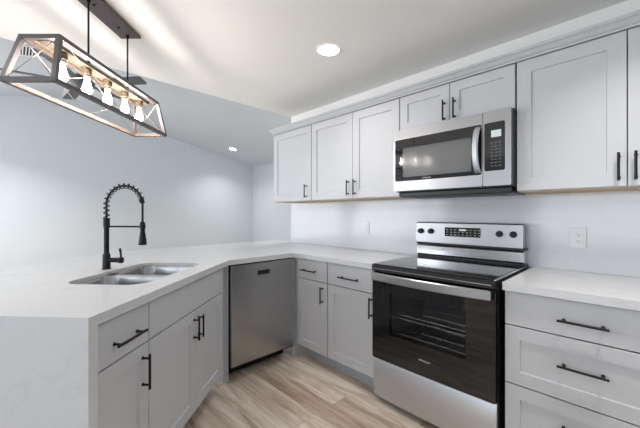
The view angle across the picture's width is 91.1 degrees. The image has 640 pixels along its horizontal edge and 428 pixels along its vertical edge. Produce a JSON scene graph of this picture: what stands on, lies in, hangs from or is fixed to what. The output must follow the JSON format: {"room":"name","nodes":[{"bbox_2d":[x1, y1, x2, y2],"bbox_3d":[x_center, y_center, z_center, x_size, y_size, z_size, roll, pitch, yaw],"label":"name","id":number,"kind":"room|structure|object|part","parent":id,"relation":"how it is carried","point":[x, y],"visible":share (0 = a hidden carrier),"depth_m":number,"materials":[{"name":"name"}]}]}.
{"room":"kitchen","nodes":[
{"label":"kitchen","id":0,"kind":"room"},
{"bbox_2d":[0,95,252,270],"bbox_3d":[-4.408,-0.350,5.325,7.480,3.210,0.100,0,0,-44],"label":"wall","id":1,"kind":"structure","parent":0,"point":[59,165],"depth_m":5.64,"materials":[{"name":"paint"}]},
{"bbox_2d":[253,163,290,241],"bbox_3d":[-0.287,0.035,6.527,0.100,2.440,3.930,0,0,-44],"label":"wall","id":2,"kind":"structure","parent":0,"point":[271,220],"depth_m":7.44,"materials":[{"name":"paint"}]},
{"bbox_2d":[183,344,438,427],"bbox_3d":[-1.476,1.305,2.317,7.680,0.100,8.500,0,0,-44],"label":"floor","id":3,"kind":"structure","parent":0,"point":[282,390],"depth_m":2.11,"materials":[{"name":"brown wood"}]},
{"bbox_2d":[98,303,150,427],"bbox_3d":[-1.052,0.818,1.242,0.666,0.875,0.300,0,0,4],"label":"base cabinet","id":4,"kind":"object","parent":3,"relation":"on","point":[124,360],"visible":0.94,"depth_m":1.22,"materials":[{"name":"paint"}]},
{"bbox_3d":[-0.767,0.469,1.222,0.020,0.163,0.296,0,0,4],"label":"drawer","id":5,"kind":"part","parent":4,"relation":"part of","materials":[{"name":"paint"}]},
{"bbox_3d":[-0.767,0.845,1.222,0.020,0.577,0.296,0,0,4],"label":"door","id":6,"kind":"part","parent":4,"relation":"part of","materials":[{"name":"paint"}]},
{"bbox_3d":[-0.739,0.483,1.224,0.038,0.015,0.170,0,0,4],"label":"handle","id":7,"kind":"part","parent":4,"relation":"part of","materials":[{"name":"black metal"}]},
{"bbox_3d":[-0.732,0.666,1.326,0.038,0.147,0.015,0,0,4],"label":"handle","id":8,"kind":"part","parent":4,"relation":"part of","materials":[{"name":"black metal"}]},
{"bbox_2d":[107,266,227,427],"bbox_3d":[-1.006,0.818,1.910,0.666,0.875,1.035,0,0,4],"label":"base cabinet","id":9,"kind":"object","parent":3,"relation":"on","point":[187,340],"visible":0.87,"depth_m":1.71,"materials":[{"name":"paint"}]},
{"bbox_3d":[-0.741,0.845,1.596,0.020,0.577,0.440,0,0,4],"label":"door","id":10,"kind":"part","parent":9,"relation":"part of","materials":[{"name":"paint"}]},
{"bbox_3d":[-0.700,0.655,1.787,0.038,0.130,0.015,0,0,4],"label":"handle","id":11,"kind":"part","parent":9,"relation":"part of","materials":[{"name":"black metal"}]},
{"bbox_3d":[-0.696,0.655,1.841,0.038,0.130,0.015,0,0,4],"label":"handle","id":12,"kind":"part","parent":9,"relation":"part of","materials":[{"name":"black metal"}]},
{"bbox_2d":[0,240,414,427],"bbox_3d":[-0.964,0.798,2.253,3.035,0.914,2.047,0,0,-44],"label":"countertop","id":13,"kind":"structure","parent":9,"relation":"on","point":[49,322],"depth_m":1.12,"materials":[{"name":"white stone"}]},
{"bbox_3d":[-1.361,0.798,1.088,1.215,0.914,0.040,0,0,4],"label":"waterfall panel","id":14,"kind":"part","parent":13,"relation":"part of","materials":[{"name":"white stone"}]},
{"bbox_2d":[101,183,146,269],"bbox_3d":[-1.202,0.076,1.928,0.282,0.530,0.052,0,0,4],"label":"faucet","id":15,"kind":"object","parent":13,"relation":"on","point":[106,257],"visible":1,"depth_m":1.92,"materials":[{"name":"black metal"}]},
{"bbox_3d":[-1.265,0.258,1.932,0.104,0.092,0.038,0,0,4],"label":"lever handle","id":16,"kind":"part","parent":15,"relation":"part of","materials":[{"name":"black metal"}]},
{"bbox_3d":[-1.200,0.079,1.928,0.266,0.024,0.035,0,0,4],"label":"holder arm","id":17,"kind":"part","parent":15,"relation":"part of","materials":[{"name":"black metal"}]},
{"bbox_2d":[76,265,192,284],"bbox_3d":[-1.037,0.462,1.849,0.449,0.200,0.712,0,0,4],"label":"sink","id":18,"kind":"object","parent":13,"relation":"in","point":[144,274],"visible":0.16,"depth_m":1.84,"materials":[{"name":"silver metal"}]},
{"bbox_3d":[-1.050,0.462,1.672,0.449,0.200,0.356,0,0,4],"label":"bowl","id":19,"kind":"part","parent":18,"relation":"part of","materials":[{"name":"silver metal"}]},
{"bbox_3d":[-1.025,0.462,2.027,0.449,0.200,0.356,0,0,4],"label":"bowl","id":20,"kind":"part","parent":18,"relation":"part of","materials":[{"name":"silver metal"}]},
{"bbox_3d":[-0.713,0.845,2.013,0.020,0.577,0.390,0,0,4],"label":"door","id":21,"kind":"part","parent":9,"relation":"part of","materials":[{"name":"paint"}]},
{"bbox_3d":[-0.731,0.818,2.359,0.027,0.875,0.121,0,0,-44],"label":"corner post","id":22,"kind":"part","parent":9,"relation":"part of","materials":[{"name":"paint"}]},
{"bbox_2d":[228,258,293,373],"bbox_3d":[-0.647,0.818,2.734,0.596,0.874,0.602,0,0,-44],"label":"dishwasher","id":23,"kind":"object","parent":3,"relation":"on","point":[260,294],"visible":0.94,"depth_m":2.49,"materials":[{"name":"silver metal"}]},
{"bbox_2d":[291,257,334,368],"bbox_3d":[0.120,0.818,2.836,0.666,0.875,0.421,0,0,-44],"label":"base cabinet","id":24,"kind":"object","parent":3,"relation":"on","point":[310,276],"visible":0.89,"depth_m":2.62,"materials":[{"name":"paint"}]},
{"bbox_3d":[-0.063,0.469,2.615,0.020,0.163,0.356,0,0,-44],"label":"drawer","id":25,"kind":"part","parent":24,"relation":"part of","materials":[{"name":"paint"}]},
{"bbox_3d":[-0.063,0.845,2.615,0.020,0.577,0.356,0,0,-44],"label":"door","id":26,"kind":"part","parent":24,"relation":"part of","materials":[{"name":"paint"}]},
{"bbox_3d":[0.009,0.651,2.500,0.038,0.137,0.015,0,0,-44],"label":"handle","id":27,"kind":"part","parent":24,"relation":"part of","materials":[{"name":"metal"}]},
{"bbox_2d":[328,263,373,386],"bbox_3d":[0.428,0.818,2.520,0.666,0.875,0.450,0,0,-44],"label":"base cabinet","id":28,"kind":"object","parent":3,"relation":"on","point":[349,287],"visible":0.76,"depth_m":2.32,"materials":[{"name":"paint"}]},
{"bbox_3d":[0.206,0.478,2.298,0.038,0.015,0.190,0,0,-44],"label":"handle","id":29,"kind":"part","parent":28,"relation":"part of","materials":[{"name":"metal"}]},
{"bbox_3d":[0.224,0.469,2.321,0.020,0.163,0.446,0,0,-44],"label":"drawer","id":30,"kind":"part","parent":28,"relation":"part of","materials":[{"name":"paint"}]},
{"bbox_3d":[0.344,0.648,2.157,0.038,0.143,0.015,0,0,-44],"label":"handle","id":31,"kind":"part","parent":28,"relation":"part of","materials":[{"name":"metal"}]},
{"bbox_2d":[371,222,527,427],"bbox_3d":[0.825,0.660,2.044,0.706,1.190,0.760,0,0,-44],"label":"range","id":32,"kind":"object","parent":3,"relation":"on","point":[438,312],"visible":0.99,"depth_m":1.91,"materials":[{"name":"silver metal"}]},
{"bbox_2d":[371,271,497,403],"bbox_3d":[0.800,0.670,2.019,0.636,0.574,0.754,0,0,-44],"label":"oven","id":33,"kind":"object","parent":32,"relation":"in","point":[443,333],"depth_m":1.84,"materials":[{"name":"black glass"}]},
{"bbox_3d":[0.626,1.088,1.850,0.041,0.250,0.754,0,0,-44],"label":"storage drawer","id":34,"kind":"part","parent":32,"relation":"part of","materials":[{"name":"silver metal"}]},
{"bbox_2d":[372,255,527,288],"bbox_3d":[0.840,0.354,2.058,0.654,0.046,0.758,0,0,-44],"label":"cooktop","id":35,"kind":"object","parent":32,"relation":"in","point":[475,273],"depth_m":1.90,"materials":[{"name":"black glass"}]},
{"bbox_3d":[1.174,0.134,2.062,0.027,0.043,0.043,0,0,-44],"label":"knob","id":36,"kind":"part","parent":32,"relation":"part of","materials":[{"name":"black plastic"}]},
{"bbox_3d":[1.230,0.134,2.005,0.027,0.043,0.043,0,0,-44],"label":"knob","id":37,"kind":"part","parent":32,"relation":"part of","materials":[{"name":"black plastic"}]},
{"bbox_2d":[505,290,639,427],"bbox_3d":[1.353,0.818,1.570,0.666,0.875,0.608,0,0,-44],"label":"base cabinet","id":38,"kind":"object","parent":3,"relation":"on","point":[569,364],"visible":0.99,"depth_m":1.40,"materials":[{"name":"paint"}]},
{"bbox_2d":[502,267,639,310],"bbox_3d":[1.682,0.360,1.240,0.659,0.038,1.548,0,0,-44],"label":"countertop","id":39,"kind":"structure","parent":38,"relation":"on","point":[617,291],"depth_m":1.49,"materials":[{"name":"white stone"}]},
{"bbox_3d":[1.149,0.990,1.371,0.020,0.287,0.604,0,0,-44],"label":"drawer","id":40,"kind":"part","parent":38,"relation":"part of","materials":[{"name":"paint"}]},
{"bbox_3d":[1.149,0.469,1.371,0.020,0.163,0.604,0,0,-44],"label":"drawer","id":41,"kind":"part","parent":38,"relation":"part of","materials":[{"name":"paint"}]},
{"bbox_3d":[1.129,0.682,1.351,0.038,0.015,0.174,0,0,-44],"label":"handle","id":42,"kind":"part","parent":38,"relation":"part of","materials":[{"name":"black metal"}]},
{"bbox_3d":[1.129,0.478,1.351,0.038,0.015,0.174,0,0,-44],"label":"handle","id":43,"kind":"part","parent":38,"relation":"part of","materials":[{"name":"black metal"}]},
{"bbox_2d":[0,0,626,166],"bbox_3d":[-1.476,-1.619,2.317,7.680,0.911,8.500,0,0,-44],"label":"ceiling","id":44,"kind":"structure","parent":0,"point":[261,54],"depth_m":2.20,"materials":[{"name":"paint"}]},
{"bbox_2d":[19,45,43,57],"bbox_3d":[-3.304,-1.869,3.629,0.266,0.061,0.310,0,0,-44],"label":"ceiling vent","id":45,"kind":"object","parent":44,"relation":"in","point":[25,51],"visible":0.41,"depth_m":3.62,"materials":[{"name":"white metal"}]},
{"bbox_2d":[0,48,146,100],"bbox_3d":[-2.737,-1.681,3.593,1.435,0.541,1.396,0,0,-44],"label":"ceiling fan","id":46,"kind":"object","parent":44,"relation":"hanging from","point":[75,81],"visible":0.42,"depth_m":3.48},
{"bbox_3d":[-3.099,-1.485,3.336,0.550,0.036,0.135,0,0,-30],"label":"blade","id":47,"kind":"part","parent":46,"relation":"part of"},
{"bbox_3d":[-2.599,-1.485,3.116,0.135,0.036,0.550,0,0,-12],"label":"blade","id":48,"kind":"part","parent":46,"relation":"part of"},
{"bbox_3d":[-3.045,-1.485,3.880,0.550,0.036,0.135,0,0,42],"label":"blade","id":49,"kind":"part","parent":46,"relation":"part of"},
{"bbox_3d":[-2.698,-1.498,3.571,0.230,0.175,0.230,0,0,-44],"label":"motor","id":50,"kind":"part","parent":46,"relation":"part of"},
{"bbox_3d":[-2.510,-1.485,3.996,0.135,0.036,0.550,0,0,24],"label":"blade","id":51,"kind":"part","parent":46,"relation":"part of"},
{"bbox_3d":[-2.235,-1.485,3.524,0.550,0.036,0.135,0,0,6],"label":"blade","id":52,"kind":"part","parent":46,"relation":"part of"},
{"bbox_2d":[0,0,166,136],"bbox_3d":[-1.238,-0.863,1.810,0.240,0.604,0.969,0,0,0],"label":"pendant light","id":53,"kind":"object","parent":44,"relation":"hanging from","point":[61,56],"visible":1,"depth_m":1.67,"materials":[{"name":"grey metal"}]},
{"bbox_2d":[59,51,68,81],"bbox_3d":[-1.238,-0.702,1.508,0.048,0.138,0.048,0,0,-44],"label":"bulb","id":54,"kind":"object","parent":53,"relation":"attached to","point":[63,74],"depth_m":1.50,"materials":[{"name":"white glass"}]},
{"bbox_2d":[81,67,92,93],"bbox_3d":[-1.238,-0.702,1.669,0.048,0.138,0.048,0,0,-44],"label":"bulb","id":55,"kind":"object","parent":53,"relation":"attached to","point":[86,86],"depth_m":1.66,"materials":[{"name":"white glass"}]},
{"bbox_3d":[-1.238,-0.967,1.679,0.018,0.357,0.018,0,0,0],"label":"rod","id":56,"kind":"part","parent":53,"relation":"part of","materials":[{"name":"black metal"}]},
{"bbox_2d":[103,80,111,104],"bbox_3d":[-1.238,-0.702,1.830,0.048,0.138,0.048,0,0,-44],"label":"bulb","id":57,"kind":"object","parent":53,"relation":"attached to","point":[107,84],"depth_m":1.82,"materials":[{"name":"white glass"}]},
{"bbox_2d":[120,91,128,112],"bbox_3d":[-1.238,-0.702,1.991,0.048,0.138,0.048,0,0,-44],"label":"bulb","id":58,"kind":"object","parent":53,"relation":"attached to","point":[124,94],"depth_m":1.98,"materials":[{"name":"white glass"}]},
{"bbox_3d":[-1.238,-0.967,2.020,0.018,0.357,0.018,0,0,0],"label":"rod","id":59,"kind":"part","parent":53,"relation":"part of","materials":[{"name":"black metal"}]},
{"bbox_2d":[135,100,142,120],"bbox_3d":[-1.238,-0.702,2.152,0.048,0.138,0.048,0,0,-44],"label":"bulb","id":60,"kind":"object","parent":53,"relation":"attached to","point":[139,116],"depth_m":2.14,"materials":[{"name":"white glass"}]},
{"bbox_2d":[316,43,340,55],"bbox_3d":[0.061,-1.161,2.230,0.176,0.006,0.176,0,0,-44],"label":"recessed light","id":61,"kind":"object","parent":44,"relation":"in","point":[326,49],"visible":1,"depth_m":2.22,"materials":[{"name":"white"}]},
{"bbox_2d":[291,0,639,268],"bbox_3d":[1.238,0.045,2.254,0.120,2.420,4.420,0,0,-44],"label":"wall","id":62,"kind":"structure","parent":0,"point":[628,6],"depth_m":2.18,"materials":[{"name":"paint"}]},
{"bbox_2d":[274,124,325,202],"bbox_3d":[-0.200,-0.503,3.383,0.360,0.759,0.617,0,0,-44],"label":"upper cabinet","id":63,"kind":"object","parent":62,"relation":"attached to","point":[292,148],"visible":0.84,"depth_m":3.27,"materials":[{"name":"paint"}]},
{"bbox_3d":[-0.180,-0.132,3.403,0.300,0.016,0.613,0,0,-44],"label":"panel","id":64,"kind":"part","parent":63,"relation":"part of","materials":[{"name":"brown wood"}]},
{"bbox_2d":[312,97,416,201],"bbox_3d":[0.359,-0.503,2.809,0.360,0.759,0.973,0,0,-44],"label":"upper cabinet","id":65,"kind":"object","parent":62,"relation":"attached to","point":[353,152],"visible":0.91,"depth_m":2.66,"materials":[{"name":"paint"}]},
{"bbox_3d":[0.104,-0.500,2.881,0.020,0.737,0.513,0,0,-44],"label":"door","id":66,"kind":"part","parent":65,"relation":"part of","materials":[{"name":"paint"}]},
{"bbox_3d":[0.286,-0.224,2.653,0.038,0.133,0.015,0,0,-44],"label":"handle","id":67,"kind":"part","parent":65,"relation":"part of","materials":[{"name":"metal"}]},
{"bbox_3d":[0.379,-0.132,2.829,0.300,0.016,0.969,0,0,-44],"label":"panel","id":68,"kind":"part","parent":65,"relation":"part of","materials":[{"name":"brown wood"}]},
{"bbox_3d":[0.444,-0.500,2.531,0.020,0.737,0.454,0,0,-44],"label":"door","id":69,"kind":"part","parent":65,"relation":"part of","materials":[{"name":"paint"}]},
{"bbox_2d":[269,10,639,135],"bbox_3d":[0.721,-0.897,2.430,0.373,0.052,3.289,0,0,-44],"label":"crown molding","id":70,"kind":"structure","parent":65,"relation":"attached to","point":[630,20],"depth_m":1.87,"materials":[{"name":"paint"}]},
{"bbox_2d":[400,63,516,129],"bbox_3d":[0.966,-0.743,2.186,0.360,0.280,0.756,0,0,-44],"label":"upper cabinet","id":71,"kind":"object","parent":62,"relation":"attached to","point":[495,89],"visible":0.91,"depth_m":2.04,"materials":[{"name":"paint"}]},
{"bbox_3d":[0.738,-0.740,2.230,0.020,0.258,0.372,0,0,-44],"label":"door","id":72,"kind":"part","parent":71,"relation":"part of","materials":[{"name":"paint"}]},
{"bbox_3d":[0.825,-0.690,2.100,0.038,0.134,0.015,0,0,-44],"label":"handle","id":73,"kind":"part","parent":71,"relation":"part of","materials":[{"name":"metal"}]},
{"bbox_3d":[0.873,-0.690,2.050,0.038,0.134,0.015,0,0,-44],"label":"handle","id":74,"kind":"part","parent":71,"relation":"part of","materials":[{"name":"metal"}]},
{"bbox_2d":[394,107,525,198],"bbox_3d":[0.934,-0.359,2.155,0.448,0.482,0.764,0,0,-44],"label":"microwave","id":75,"kind":"object","parent":71,"relation":"attached to","point":[475,155],"visible":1,"depth_m":1.98,"materials":[{"name":"silver metal"}]},
{"bbox_3d":[0.765,-0.382,2.098,0.034,0.437,0.610,0,0,-44],"label":"door","id":76,"kind":"part","parent":75,"relation":"part of","materials":[{"name":"silver metal"}]},
{"bbox_3d":[0.934,-0.382,1.875,0.056,0.278,0.042,0,0,-44],"label":"handle","id":77,"kind":"part","parent":75,"relation":"part of","materials":[{"name":"silver metal"}]},
{"bbox_2d":[491,141,500,166],"bbox_3d":[1.017,-0.345,1.817,0.001,0.140,0.056,0,0,-44],"label":"keypad","id":78,"kind":"object","parent":75,"relation":"attached to","point":[495,145],"depth_m":1.82,"materials":[{"name":"black plastic"}]},
{"bbox_3d":[1.032,-0.382,1.824,0.034,0.437,0.147,0,0,-44],"label":"control panel","id":79,"kind":"part","parent":75,"relation":"part of","materials":[{"name":"silver metal"}]},
{"bbox_3d":[1.003,-0.740,1.958,0.020,0.258,0.378,0,0,-44],"label":"door","id":80,"kind":"part","parent":71,"relation":"part of","materials":[{"name":"paint"}]},
{"bbox_2d":[291,190,639,277],"bbox_3d":[1.185,0.106,2.216,0.009,0.468,4.400,0,0,-44],"label":"tile backsplash","id":81,"kind":"structure","parent":62,"relation":"attached to","point":[611,220],"depth_m":2.05,"materials":[{"name":"white tile"}]},
{"bbox_2d":[363,222,368,233],"bbox_3d":[0.436,0.135,2.973,0.008,0.118,0.074,0,0,-44],"label":"light switch","id":82,"kind":"object","parent":81,"relation":"attached to","point":[365,224],"visible":1,"depth_m":2.97,"materials":[{"name":"plastic"}]},
{"bbox_2d":[570,228,586,247],"bbox_3d":[1.526,0.143,1.854,0.009,0.118,0.074,0,0,-44],"label":"wall outlet","id":83,"kind":"object","parent":81,"relation":"attached to","point":[578,236],"visible":1,"depth_m":1.85,"materials":[{"name":"plastic"}]},
{"bbox_2d":[575,232,581,243],"bbox_3d":[1.524,0.143,1.852,0.003,0.068,0.034,0,0,-44],"label":"socket","id":84,"kind":"object","parent":83,"relation":"attached to","point":[578,235],"depth_m":1.85,"materials":[{"name":"plastic"}]},
{"bbox_2d":[517,25,639,193],"bbox_3d":[1.554,-0.503,1.583,0.360,0.759,0.912,0,0,-44],"label":"upper cabinet","id":85,"kind":"object","parent":62,"relation":"attached to","point":[578,105],"visible":1,"depth_m":1.61,"materials":[{"name":"paint"}]},
{"bbox_3d":[1.574,-0.132,1.603,0.300,0.016,0.908,0,0,-44],"label":"panel","id":86,"kind":"part","parent":85,"relation":"part of","materials":[{"name":"brown wood"}]},
{"bbox_3d":[1.418,-0.224,1.491,0.038,0.133,0.015,0,0,-44],"label":"handle","id":87,"kind":"part","parent":85,"relation":"part of","materials":[{"name":"black metal"}]},
{"bbox_3d":[1.618,-0.500,1.326,0.020,0.737,0.453,0,0,-44],"label":"door","id":88,"kind":"part","parent":85,"relation":"part of","materials":[{"name":"paint"}]},
{"bbox_3d":[1.459,-0.224,1.450,0.038,0.133,0.015,0,0,-44],"label":"handle","id":89,"kind":"part","parent":85,"relation":"part of","materials":[{"name":"black metal"}]}
]}

